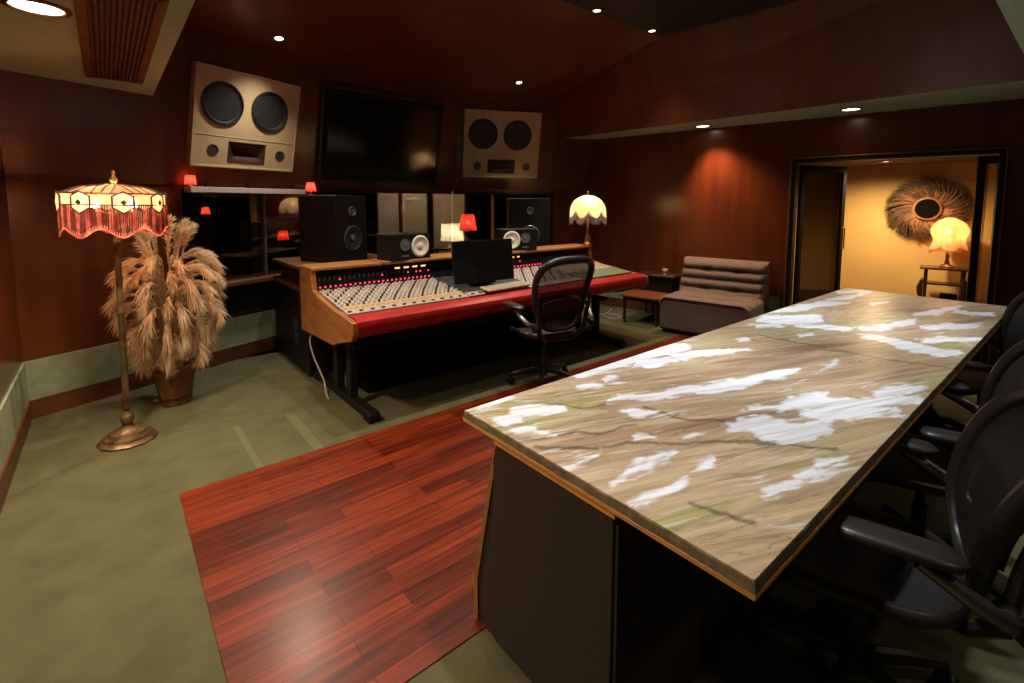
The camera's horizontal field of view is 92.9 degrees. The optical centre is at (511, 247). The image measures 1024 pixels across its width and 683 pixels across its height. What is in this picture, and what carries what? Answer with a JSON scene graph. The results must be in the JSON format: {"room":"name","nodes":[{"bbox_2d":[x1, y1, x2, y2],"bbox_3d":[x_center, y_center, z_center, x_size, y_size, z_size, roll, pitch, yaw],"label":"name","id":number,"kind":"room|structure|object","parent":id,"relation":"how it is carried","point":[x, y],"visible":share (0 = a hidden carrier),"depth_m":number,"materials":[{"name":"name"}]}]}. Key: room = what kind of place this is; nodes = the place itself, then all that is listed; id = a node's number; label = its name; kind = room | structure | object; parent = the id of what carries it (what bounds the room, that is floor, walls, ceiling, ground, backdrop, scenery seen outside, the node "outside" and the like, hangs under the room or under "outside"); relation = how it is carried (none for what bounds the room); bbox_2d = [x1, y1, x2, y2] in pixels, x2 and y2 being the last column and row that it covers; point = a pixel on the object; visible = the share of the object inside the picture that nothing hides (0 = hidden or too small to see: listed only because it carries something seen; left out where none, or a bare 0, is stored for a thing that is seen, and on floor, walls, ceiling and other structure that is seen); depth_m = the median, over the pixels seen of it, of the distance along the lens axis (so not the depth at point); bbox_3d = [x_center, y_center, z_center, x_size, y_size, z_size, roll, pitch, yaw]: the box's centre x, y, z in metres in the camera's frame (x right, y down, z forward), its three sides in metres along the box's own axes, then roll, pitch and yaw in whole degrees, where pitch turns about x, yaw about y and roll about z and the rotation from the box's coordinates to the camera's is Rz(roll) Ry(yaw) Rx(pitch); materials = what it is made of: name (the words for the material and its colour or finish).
{"room":"studio","nodes":[
{"label":"studio","id":0,"kind":"room"},
{"bbox_2d":[0,141,22,404],"bbox_3d":[-1.279,-0.211,0.646,0.120,3.300,6.655,-4,7,-40],"label":"wall","id":1,"kind":"structure","parent":0,"point":[11,360],"depth_m":3.04,"materials":[{"name":"brown wood"}]},
{"bbox_2d":[0,362,28,473],"bbox_3d":[-1.229,1.158,0.815,0.012,0.277,6.655,-4,7,-40],"label":"trim","id":2,"kind":"structure","parent":1,"relation":"attached to","point":[13,406],"depth_m":2.84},
{"bbox_2d":[0,401,31,514],"bbox_3d":[-1.225,1.362,0.837,0.022,0.133,6.655,-4,7,-40],"label":"baseboard","id":3,"kind":"structure","parent":1,"relation":"attached to","point":[6,476],"depth_m":2.75,"materials":[{"name":"brown wood"}]},
{"bbox_2d":[0,0,194,95],"bbox_3d":[-1.777,-1.525,1.877,0.838,1.010,4.624,-4,7,-40],"label":"ceiling","id":4,"kind":"structure","parent":0,"point":[30,44],"depth_m":2.63,"materials":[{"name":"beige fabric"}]},
{"bbox_2d":[0,0,72,17],"bbox_3d":[-2.044,-1.033,2.096,0.229,0.010,0.229,-4,7,-40],"label":"recessed light","id":5,"kind":"object","parent":4,"relation":"in","point":[43,8],"visible":1,"depth_m":2.10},
{"bbox_2d":[73,0,169,83],"bbox_3d":[-2.107,-1.077,2.601,0.305,0.020,1.820,-4,7,-40],"label":"ceiling vent","id":6,"kind":"object","parent":4,"relation":"in","point":[118,38],"visible":1,"depth_m":2.42,"materials":[{"name":"brown wood"}]},
{"bbox_2d":[5,179,274,361],"bbox_3d":[-2.827,0.263,4.424,0.120,1.660,2.481,3,6,28],"label":"wall","id":7,"kind":"structure","parent":0,"point":[61,291],"depth_m":3.53,"materials":[{"name":"brown wood"}]},
{"bbox_2d":[25,309,275,400],"bbox_3d":[-2.769,0.822,4.444,0.012,0.277,2.481,3,6,28],"label":"wall panel","id":8,"kind":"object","parent":7,"relation":"attached to","point":[47,376],"depth_m":3.70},
{"bbox_2d":[31,335,276,418],"bbox_3d":[-2.765,1.026,4.461,0.022,0.133,2.481,3,6,28],"label":"baseboard","id":9,"kind":"structure","parent":7,"relation":"attached to","point":[58,402],"depth_m":3.79,"materials":[{"name":"brown wood"}]},
{"bbox_2d":[199,280,274,322],"bbox_3d":[-2.512,0.480,4.894,0.023,0.300,1.394,3,6,28],"label":"panel frame","id":10,"kind":"object","parent":7,"relation":"attached to","point":[272,306],"visible":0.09,"depth_m":4.75,"materials":[{"name":"brown wood"}]},
{"bbox_2d":[196,273,280,291],"bbox_3d":[-2.478,0.307,4.859,0.130,0.042,1.394,3,6,28],"label":"window ledge","id":11,"kind":"object","parent":7,"relation":"attached to","point":[252,280],"visible":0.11,"depth_m":4.68,"materials":[{"name":"brown wood"}]},
{"bbox_2d":[181,185,305,284],"bbox_3d":[-2.571,-0.140,4.867,0.050,0.940,1.397,3,6,28],"label":"window","id":12,"kind":"structure","parent":7,"relation":"in","point":[182,186],"depth_m":4.94,"materials":[{"name":"brown wood"}]},
{"bbox_2d":[0,20,323,184],"bbox_3d":[-2.744,-1.211,4.178,0.430,1.320,2.595,3,6,28],"label":"wall","id":13,"kind":"structure","parent":0,"point":[49,126],"depth_m":3.82,"materials":[{"name":"brown wood"}]},
{"bbox_2d":[5,174,305,188],"bbox_3d":[-2.769,-0.574,4.315,0.012,0.035,2.481,3,6,28],"label":"trim","id":14,"kind":"structure","parent":13,"relation":"attached to","point":[7,176],"depth_m":3.86,"materials":[{"name":"brown wood"}]},
{"bbox_2d":[186,60,300,171],"bbox_3d":[-2.458,-1.167,4.528,0.077,0.860,1.010,16,12,26],"label":"speaker","id":15,"kind":"object","parent":13,"relation":"attached to","point":[238,120],"visible":1,"depth_m":4.44},
{"bbox_2d":[184,182,305,193],"bbox_3d":[-2.513,-0.570,4.686,0.105,0.090,1.160,3,6,28],"label":"shelf","id":16,"kind":"object","parent":13,"relation":"attached to","point":[206,189],"visible":1,"depth_m":4.56,"materials":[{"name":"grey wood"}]},
{"bbox_2d":[184,175,196,185],"bbox_3d":[-2.769,-0.579,4.193,0.092,0.095,0.092,-4,7,-40],"label":"lamp","id":17,"kind":"object","parent":16,"relation":"on","point":[190,180],"visible":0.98,"depth_m":4.16,"materials":[{"name":"red fabric"}]},
{"bbox_2d":[182,189,485,281],"bbox_3d":[-4.856,-0.900,9.707,11.000,3.200,0.100,-4,7,-40],"label":"wall","id":18,"kind":"structure","parent":0,"point":[223,207],"depth_m":9.30,"materials":[{"name":"black"}]},
{"bbox_2d":[315,75,459,188],"bbox_3d":[-1.451,-1.375,5.950,1.904,1.320,0.430,-5,7,-43],"label":"wall","id":19,"kind":"structure","parent":0,"point":[447,161],"depth_m":6.32,"materials":[{"name":"brown wood"}]},
{"bbox_2d":[316,82,444,186],"bbox_3d":[-1.502,-1.283,5.791,1.580,1.062,0.272,-5,7,-43],"label":"television","id":20,"kind":"object","parent":19,"relation":"attached to","point":[360,136],"visible":1,"depth_m":5.67,"materials":[{"name":"black glass"}]},
{"bbox_2d":[315,186,453,191],"bbox_3d":[-1.492,-0.735,6.053,1.904,0.035,0.012,-5,7,-43],"label":"trim","id":21,"kind":"structure","parent":19,"relation":"attached to","point":[317,187],"depth_m":5.94,"materials":[{"name":"brown wood"}]},
{"bbox_2d":[187,0,659,101],"bbox_3d":[-0.898,-1.999,5.012,5.362,0.604,2.706,-4,7,-40],"label":"ceiling","id":22,"kind":"structure","parent":0,"point":[456,50],"depth_m":4.77,"materials":[{"name":"brown wood"}]},
{"bbox_2d":[273,35,284,40],"bbox_3d":[-2.076,-1.868,4.337,0.090,0.027,0.091,5,7,45],"label":"recessed light","id":23,"kind":"object","parent":22,"relation":"in","point":[276,37],"visible":1,"depth_m":4.33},
{"bbox_2d":[179,333,696,682],"bbox_3d":[0.692,1.186,3.444,4.900,0.008,1.650,-4,7,-40],"label":"floor","id":24,"kind":"structure","parent":0,"point":[354,560],"depth_m":2.08,"materials":[{"name":"brown wood"}]},
{"bbox_2d":[503,256,594,385],"bbox_3d":[0.295,0.577,3.962,0.722,1.098,0.763,-3,6,-28],"label":"office chair","id":25,"kind":"object","parent":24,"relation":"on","point":[560,286],"visible":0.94,"depth_m":3.77,"materials":[{"name":"plastic"}]},
{"bbox_2d":[0,303,1023,682],"bbox_3d":[-0.859,1.087,5.065,11.000,0.100,12.900,-4,7,-40],"label":"floor","id":26,"kind":"structure","parent":0,"point":[100,580],"depth_m":2.23,"materials":[{"name":"carpet"}]},
{"bbox_2d":[54,170,167,451],"bbox_3d":[-2.422,0.373,3.015,0.534,1.700,0.534,-3,7,-40],"label":"floor lamp","id":27,"kind":"object","parent":26,"relation":"on","point":[124,199],"visible":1,"depth_m":2.92,"materials":[{"name":"gold metal"}]},
{"bbox_2d":[100,208,227,406],"bbox_3d":[-2.529,0.423,3.617,0.810,1.490,0.760,1,5,14],"label":"potted pampas","id":28,"kind":"object","parent":26,"relation":"on","point":[173,378],"visible":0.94,"depth_m":3.53,"materials":[{"name":"beige plant"}]},
{"bbox_2d":[151,361,195,406],"bbox_3d":[-2.532,1.027,3.663,0.294,0.277,0.279,-4,7,-40],"label":"pot","id":29,"kind":"object","parent":28,"relation":"attached to","point":[177,390],"depth_m":3.58,"materials":[{"name":"brown wood"}]},
{"bbox_2d":[201,207,209,267],"bbox_3d":[-4.075,0.175,6.540,0.220,1.444,0.220,-4,7,-40],"label":"lamp","id":30,"kind":"object","parent":26,"relation":"on","point":[205,210],"visible":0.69,"depth_m":6.48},
{"bbox_2d":[247,193,259,275],"bbox_3d":[-3.724,-0.646,6.966,0.150,3.000,0.150,-4,7,-40],"label":"post","id":31,"kind":"object","parent":26,"relation":"on","point":[251,198],"visible":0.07,"depth_m":6.97,"materials":[{"name":"brown wood"}]},
{"bbox_2d":[232,216,299,277],"bbox_3d":[-4.242,0.045,9.046,0.570,1.240,1.500,5,7,42],"label":"window","id":32,"kind":"structure","parent":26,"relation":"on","point":[289,223],"depth_m":8.75,"materials":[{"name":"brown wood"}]},
{"bbox_2d":[277,230,288,257],"bbox_3d":[-3.529,0.266,7.553,0.220,1.074,0.220,-4,7,-40],"label":"lamp","id":33,"kind":"object","parent":26,"relation":"on","point":[283,235],"visible":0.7,"depth_m":7.46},
{"bbox_2d":[273,253,376,376],"bbox_3d":[-1.719,0.580,4.855,0.970,0.949,1.070,-4,7,-40],"label":"base cabinet","id":34,"kind":"object","parent":26,"relation":"on","point":[292,340],"visible":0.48,"depth_m":4.49,"materials":[{"name":"brown wood"}]},
{"bbox_2d":[274,276,299,291],"bbox_3d":[-1.706,0.316,4.822,0.960,0.035,1.020,-4,7,-40],"label":"shelf","id":35,"kind":"object","parent":34,"relation":"attached to","point":[289,283],"depth_m":4.60,"materials":[{"name":"brown wood"}]},
{"bbox_2d":[298,195,366,262],"bbox_3d":[-1.692,-0.190,4.641,0.485,0.620,0.400,2,6,24],"label":"monitor","id":36,"kind":"object","parent":34,"relation":"on","point":[332,228],"visible":0.98,"depth_m":4.48,"materials":[{"name":"black wood"}]},
{"bbox_2d":[305,182,316,194],"bbox_3d":[-1.885,-0.555,4.565,0.100,0.120,0.100,-4,7,-40],"label":"lamp","id":37,"kind":"object","parent":36,"relation":"on","point":[310,186],"visible":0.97,"depth_m":4.53,"materials":[{"name":"red fabric"}]},
{"bbox_2d":[376,193,400,233],"bbox_3d":[-2.092,-0.368,8.303,0.406,2.200,0.450,0,5,-2],"label":"screen","id":38,"kind":"object","parent":26,"relation":"on","point":[388,205],"visible":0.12,"depth_m":8.25,"materials":[{"name":"beige fabric"}]},
{"bbox_2d":[401,193,429,232],"bbox_3d":[-1.645,-0.368,8.297,0.466,2.200,0.450,0,5,-2],"label":"screen","id":39,"kind":"object","parent":26,"relation":"on","point":[414,207],"visible":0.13,"depth_m":8.24,"materials":[{"name":"beige fabric"}]},
{"bbox_2d":[432,246,450,253],"bbox_3d":[-0.972,0.393,7.650,0.500,0.805,0.400,0,5,0],"label":"table","id":40,"kind":"object","parent":26,"relation":"on","point":[437,248],"visible":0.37,"depth_m":7.44,"materials":[{"name":"brown wood"}]},
{"bbox_2d":[441,223,463,247],"bbox_3d":[-0.935,-0.195,7.613,0.360,0.370,0.360,-4,7,-40],"label":"table lamp","id":41,"kind":"object","parent":40,"relation":"on","point":[449,231],"visible":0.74,"depth_m":7.46,"materials":[{"name":"fabric"}]},
{"bbox_2d":[431,192,466,253],"bbox_3d":[-1.070,-0.368,8.302,0.586,2.200,0.450,0,5,-2],"label":"screen","id":42,"kind":"object","parent":26,"relation":"on","point":[440,203],"visible":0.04,"depth_m":8.25,"materials":[{"name":"beige fabric"}]},
{"bbox_2d":[459,214,476,240],"bbox_3d":[-0.659,0.159,7.328,0.270,1.330,0.270,-4,7,-40],"label":"table lamp","id":43,"kind":"object","parent":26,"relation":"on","point":[467,223],"visible":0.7,"depth_m":7.19,"materials":[{"name":"fabric"}]},
{"bbox_2d":[299,243,648,423],"bbox_3d":[-0.151,0.569,4.672,3.270,1.003,1.164,-4,7,-40],"label":"mixing console","id":44,"kind":"object","parent":26,"relation":"on","point":[403,321],"visible":0.77,"depth_m":4.01,"materials":[{"name":"brown wood"}]},
{"bbox_2d":[309,334,329,399],"bbox_3d":[-1.526,0.919,3.873,0.040,0.449,0.474,-4,7,-37],"label":"cable","id":45,"kind":"object","parent":44,"relation":"hanging from","point":[327,396],"visible":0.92,"depth_m":3.93,"materials":[{"name":"white plastic"}]},
{"bbox_2d":[377,232,429,260],"bbox_3d":[-0.960,-0.018,4.347,0.234,0.225,0.420,4,7,40],"label":"speaker","id":46,"kind":"object","parent":44,"relation":"on","point":[405,245],"visible":1,"depth_m":4.24},
{"bbox_2d":[451,239,513,284],"bbox_3d":[-0.283,0.117,4.365,0.620,0.385,0.170,-4,6,-35],"label":"computer monitor","id":47,"kind":"object","parent":44,"relation":"on","point":[474,261],"visible":1,"depth_m":4.30,"materials":[{"name":"black plastic"}]},
{"bbox_2d":[480,280,530,291],"bbox_3d":[-0.049,0.333,4.268,0.500,0.032,0.125,-5,7,-44],"label":"keyboard","id":48,"kind":"object","parent":44,"relation":"on","point":[497,287],"visible":1,"depth_m":4.22,"materials":[{"name":"plastic"}]},
{"bbox_2d":[495,228,536,250],"bbox_3d":[0.041,-0.094,5.216,0.400,0.225,0.234,-2,6,-22],"label":"speaker","id":49,"kind":"object","parent":44,"relation":"on","point":[522,238],"visible":0.77,"depth_m":5.13},
{"bbox_2d":[569,191,606,244],"bbox_3d":[0.903,-0.360,5.811,0.436,0.645,0.436,-4,7,-40],"label":"table lamp","id":50,"kind":"object","parent":44,"relation":"on","point":[582,207],"visible":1,"depth_m":5.66,"materials":[{"name":"gold metal"}]},
{"bbox_2d":[600,308,621,318],"bbox_3d":[1.323,0.894,6.482,0.311,0.020,0.735,4,6,33],"label":"cable","id":51,"kind":"object","parent":26,"relation":"on","point":[611,308],"visible":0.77,"depth_m":6.52,"materials":[{"name":"white plastic"}]},
{"bbox_2d":[620,271,681,326],"bbox_3d":[1.783,0.637,6.246,0.520,0.578,0.720,4,7,40],"label":"table","id":52,"kind":"object","parent":26,"relation":"on","point":[659,285],"visible":0.68,"depth_m":6.21,"materials":[{"name":"red wood"}]},
{"bbox_2d":[637,271,681,278],"bbox_3d":[1.919,0.347,6.380,0.520,0.026,0.300,4,7,40],"label":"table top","id":53,"kind":"object","parent":52,"relation":"attached to","point":[651,274],"depth_m":6.29,"materials":[{"name":"brown wood"}]},
{"bbox_2d":[659,256,770,334],"bbox_3d":[2.365,0.568,5.680,0.980,0.819,0.887,4,7,40],"label":"sofa","id":54,"kind":"object","parent":26,"relation":"on","point":[714,293],"visible":0.99,"depth_m":5.58,"materials":[{"name":"brown fabric"}]},
{"bbox_2d":[659,290,762,316],"bbox_3d":[2.270,0.617,5.571,0.975,0.123,0.592,4,7,40],"label":"seat cushion","id":55,"kind":"object","parent":54,"relation":"on","point":[719,303],"depth_m":5.44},
{"bbox_2d":[680,256,770,301],"bbox_3d":[2.543,0.364,5.872,0.970,0.449,0.335,4,7,40],"label":"backrest cushion","id":56,"kind":"object","parent":54,"relation":"on","point":[733,278],"depth_m":5.76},
{"bbox_2d":[463,288,1006,682],"bbox_3d":[1.677,0.878,2.611,3.954,0.770,1.019,-4,7,-39],"label":"table","id":57,"kind":"object","parent":26,"relation":"on","point":[639,509],"visible":0.98,"depth_m":1.51,"materials":[{"name":"stone"}]},
{"bbox_2d":[744,386,1023,682],"bbox_3d":[1.115,0.860,1.429,0.762,1.020,0.722,4,7,36],"label":"office chair","id":58,"kind":"object","parent":26,"relation":"on","point":[865,558],"visible":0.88,"depth_m":1.36,"materials":[{"name":"plastic"}]},
{"bbox_2d":[864,340,1023,606],"bbox_3d":[1.733,0.813,1.942,0.762,1.020,0.722,3,6,32],"label":"office chair","id":59,"kind":"object","parent":26,"relation":"on","point":[1007,373],"visible":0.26,"depth_m":1.98,"materials":[{"name":"plastic"}]},
{"bbox_2d":[927,292,1023,431],"bbox_3d":[2.886,0.724,2.897,0.762,1.020,0.722,1,5,13],"label":"office chair","id":60,"kind":"object","parent":26,"relation":"on","point":[1011,330],"visible":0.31,"depth_m":3.03,"materials":[{"name":"leather"}]},
{"bbox_3d":[0.052,0.472,6.200,0.660,0.915,0.740,-4,7,-40],"label":"stand","id":61,"kind":"object","parent":26,"relation":"on","visible":0},
{"bbox_2d":[506,198,549,245],"bbox_3d":[0.199,-0.307,6.159,0.500,0.640,0.485,-1,5,-6],"label":"speaker","id":62,"kind":"object","parent":61,"relation":"on","point":[534,213],"visible":0.56,"depth_m":5.94,"materials":[{"name":"black plastic"}]},
{"bbox_2d":[485,194,550,239],"bbox_3d":[0.958,-1.035,11.154,0.100,3.200,5.600,-4,7,-40],"label":"wall","id":63,"kind":"structure","parent":0,"point":[499,199],"depth_m":12.66,"materials":[{"name":"brown wood"}]},
{"bbox_2d":[454,99,592,189],"bbox_3d":[0.224,-1.464,6.908,2.116,1.320,0.430,-2,6,-18],"label":"wall","id":64,"kind":"structure","parent":0,"point":[562,163],"depth_m":6.95,"materials":[{"name":"brown wood"}]},
{"bbox_2d":[462,108,541,177],"bbox_3d":[-0.140,-1.418,6.690,1.080,0.900,0.077,-2,18,-18],"label":"speaker","id":65,"kind":"object","parent":64,"relation":"attached to","point":[496,143],"visible":1,"depth_m":6.65},
{"bbox_2d":[454,189,581,191],"bbox_3d":[0.122,-0.822,6.997,1.941,0.035,0.012,-2,6,-18],"label":"trim","id":66,"kind":"structure","parent":64,"relation":"attached to","point":[455,190],"depth_m":6.93,"materials":[{"name":"brown wood"}]},
{"bbox_2d":[550,192,581,244],"bbox_3d":[0.811,-0.010,7.364,0.453,1.660,0.120,-2,6,-18],"label":"wall","id":67,"kind":"structure","parent":0,"point":[563,232],"depth_m":7.25,"materials":[{"name":"brown wood"}]},
{"bbox_2d":[562,0,798,36],"bbox_3d":[1.020,-2.099,2.923,5.062,0.040,2.930,-4,7,-40],"label":"ceiling","id":68,"kind":"structure","parent":0,"point":[668,17],"depth_m":4.58,"materials":[{"name":"brown wood"}]},
{"bbox_2d":[592,8,601,12],"bbox_3d":[0.797,-2.227,4.570,0.091,0.010,0.091,-4,7,-40],"label":"recessed light","id":69,"kind":"object","parent":68,"relation":"in","point":[596,10],"visible":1,"depth_m":4.57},
{"bbox_2d":[549,0,1023,138],"bbox_3d":[2.034,-1.865,5.232,0.444,0.932,4.971,-5,7,-44],"label":"ceiling","id":70,"kind":"structure","parent":0,"point":[799,54],"depth_m":4.53,"materials":[{"name":"brown wood"}]},
{"bbox_2d":[570,0,1023,139],"bbox_3d":[1.530,-1.614,2.401,7.240,0.930,7.544,4,7,40],"label":"ceiling","id":71,"kind":"structure","parent":0,"point":[1008,90],"depth_m":4.53,"materials":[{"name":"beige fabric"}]},
{"bbox_2d":[694,125,711,127],"bbox_3d":[2.295,-1.462,5.857,0.195,0.010,0.195,-4,7,-40],"label":"recessed light","id":72,"kind":"object","parent":71,"relation":"in","point":[697,126],"visible":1,"depth_m":5.87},
{"bbox_2d":[839,107,862,111],"bbox_3d":[3.338,-1.364,4.796,0.195,0.010,0.195,-4,7,-40],"label":"recessed light","id":73,"kind":"object","parent":71,"relation":"in","point":[850,108],"visible":1,"depth_m":4.78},
{"bbox_2d":[581,98,1023,363],"bbox_3d":[3.792,-0.208,5.107,7.089,2.470,0.135,4,7,40],"label":"wall","id":74,"kind":"structure","parent":0,"point":[667,198],"depth_m":5.85,"materials":[{"name":"brown wood"}]},
{"bbox_2d":[590,296,659,313],"bbox_3d":[2.080,0.831,6.566,2.722,0.133,0.022,4,7,40],"label":"baseboard","id":75,"kind":"structure","parent":74,"relation":"attached to","point":[614,302],"depth_m":6.89,"materials":[{"name":"brown wood"}]},
{"bbox_2d":[598,286,780,312],"bbox_3d":[2.083,0.626,6.551,2.722,0.277,0.012,4,7,40],"label":"trim","id":76,"kind":"structure","parent":74,"relation":"attached to","point":[774,301],"depth_m":5.74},
{"bbox_2d":[783,146,1009,364],"bbox_3d":[4.054,0.011,5.312,1.727,2.006,0.860,4,7,40],"label":"door","id":77,"kind":"structure","parent":74,"relation":"in","point":[820,239],"depth_m":5.60,"materials":[{"name":"brown wood"}]},
{"bbox_2d":[995,351,1001,363],"bbox_3d":[5.478,1.096,3.708,2.559,0.133,0.022,4,7,40],"label":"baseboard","id":78,"kind":"structure","parent":74,"relation":"attached to","point":[998,353],"depth_m":4.51,"materials":[{"name":"brown wood"}]},
{"bbox_2d":[792,162,997,303],"bbox_3d":[5.061,-0.303,6.513,4.800,2.400,0.100,4,7,40],"label":"wall","id":79,"kind":"structure","parent":0,"point":[875,257],"depth_m":6.45,"materials":[{"name":"paint"}]},
{"bbox_2d":[881,175,973,240],"bbox_3d":[5.251,-0.496,6.160,0.923,0.855,0.129,4,7,40],"label":"wall decoration","id":80,"kind":"object","parent":79,"relation":"attached to","point":[915,209],"visible":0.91,"depth_m":6.15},
{"bbox_2d":[799,155,996,168],"bbox_3d":[4.480,-1.081,5.750,4.800,0.100,1.900,4,7,40],"label":"ceiling","id":81,"kind":"structure","parent":0,"point":[956,159],"depth_m":5.86,"materials":[{"name":"brown wood"}]},
{"bbox_3d":[4.447,1.009,5.906,2.803,0.100,5.074,-4,7,-40],"label":"floor","id":82,"kind":"structure","parent":0,"visible":0},
{"bbox_2d":[916,265,967,300],"bbox_3d":[5.253,0.593,5.945,0.500,0.720,0.280,4,7,40],"label":"table","id":83,"kind":"object","parent":82,"relation":"on","point":[922,283],"visible":0.56,"depth_m":5.89,"materials":[{"name":"brown wood"}]},
{"bbox_2d":[927,280,960,286],"bbox_3d":[5.253,0.434,5.931,0.380,0.022,0.220,4,7,40],"label":"shelf","id":84,"kind":"object","parent":83,"relation":"attached to","point":[953,284],"depth_m":5.88,"materials":[{"name":"brown wood"}]},
{"bbox_2d":[939,292,956,300],"bbox_3d":[5.343,0.600,5.966,0.160,0.080,0.134,4,7,40],"label":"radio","id":85,"kind":"object","parent":83,"relation":"on","point":[950,296],"visible":0.87,"depth_m":5.93,"materials":[{"name":"plastic"}]},
{"bbox_2d":[928,213,969,267],"bbox_3d":[5.260,-0.091,5.864,0.367,0.655,0.358,3,6,33],"label":"table lamp","id":86,"kind":"object","parent":83,"relation":"on","point":[950,234],"visible":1,"depth_m":5.76,"materials":[{"name":"gold metal"}]},
{"bbox_3d":[-1.537,0.568,6.222,1.908,0.720,0.240,-4,7,-40],"label":"wall","id":87,"kind":"structure","parent":0,"visible":0},
{"bbox_2d":[313,189,451,213],"bbox_3d":[-1.537,-0.259,6.145,1.904,0.940,0.051,-5,7,-43],"label":"window","id":88,"kind":"structure","parent":87,"relation":"in","point":[317,190],"depth_m":6.02,"materials":[{"name":"brown wood"}]},
{"bbox_3d":[-0.114,0.485,7.112,1.425,0.720,0.669,-4,7,-40],"label":"wall","id":89,"kind":"structure","parent":0,"visible":0},
{"bbox_2d":[453,192,552,240],"bbox_3d":[-0.114,-0.341,7.036,1.488,0.940,0.050,-2,6,-18],"label":"window","id":90,"kind":"structure","parent":89,"relation":"in","point":[547,194],"depth_m":6.96,"materials":[{"name":"brown wood"}]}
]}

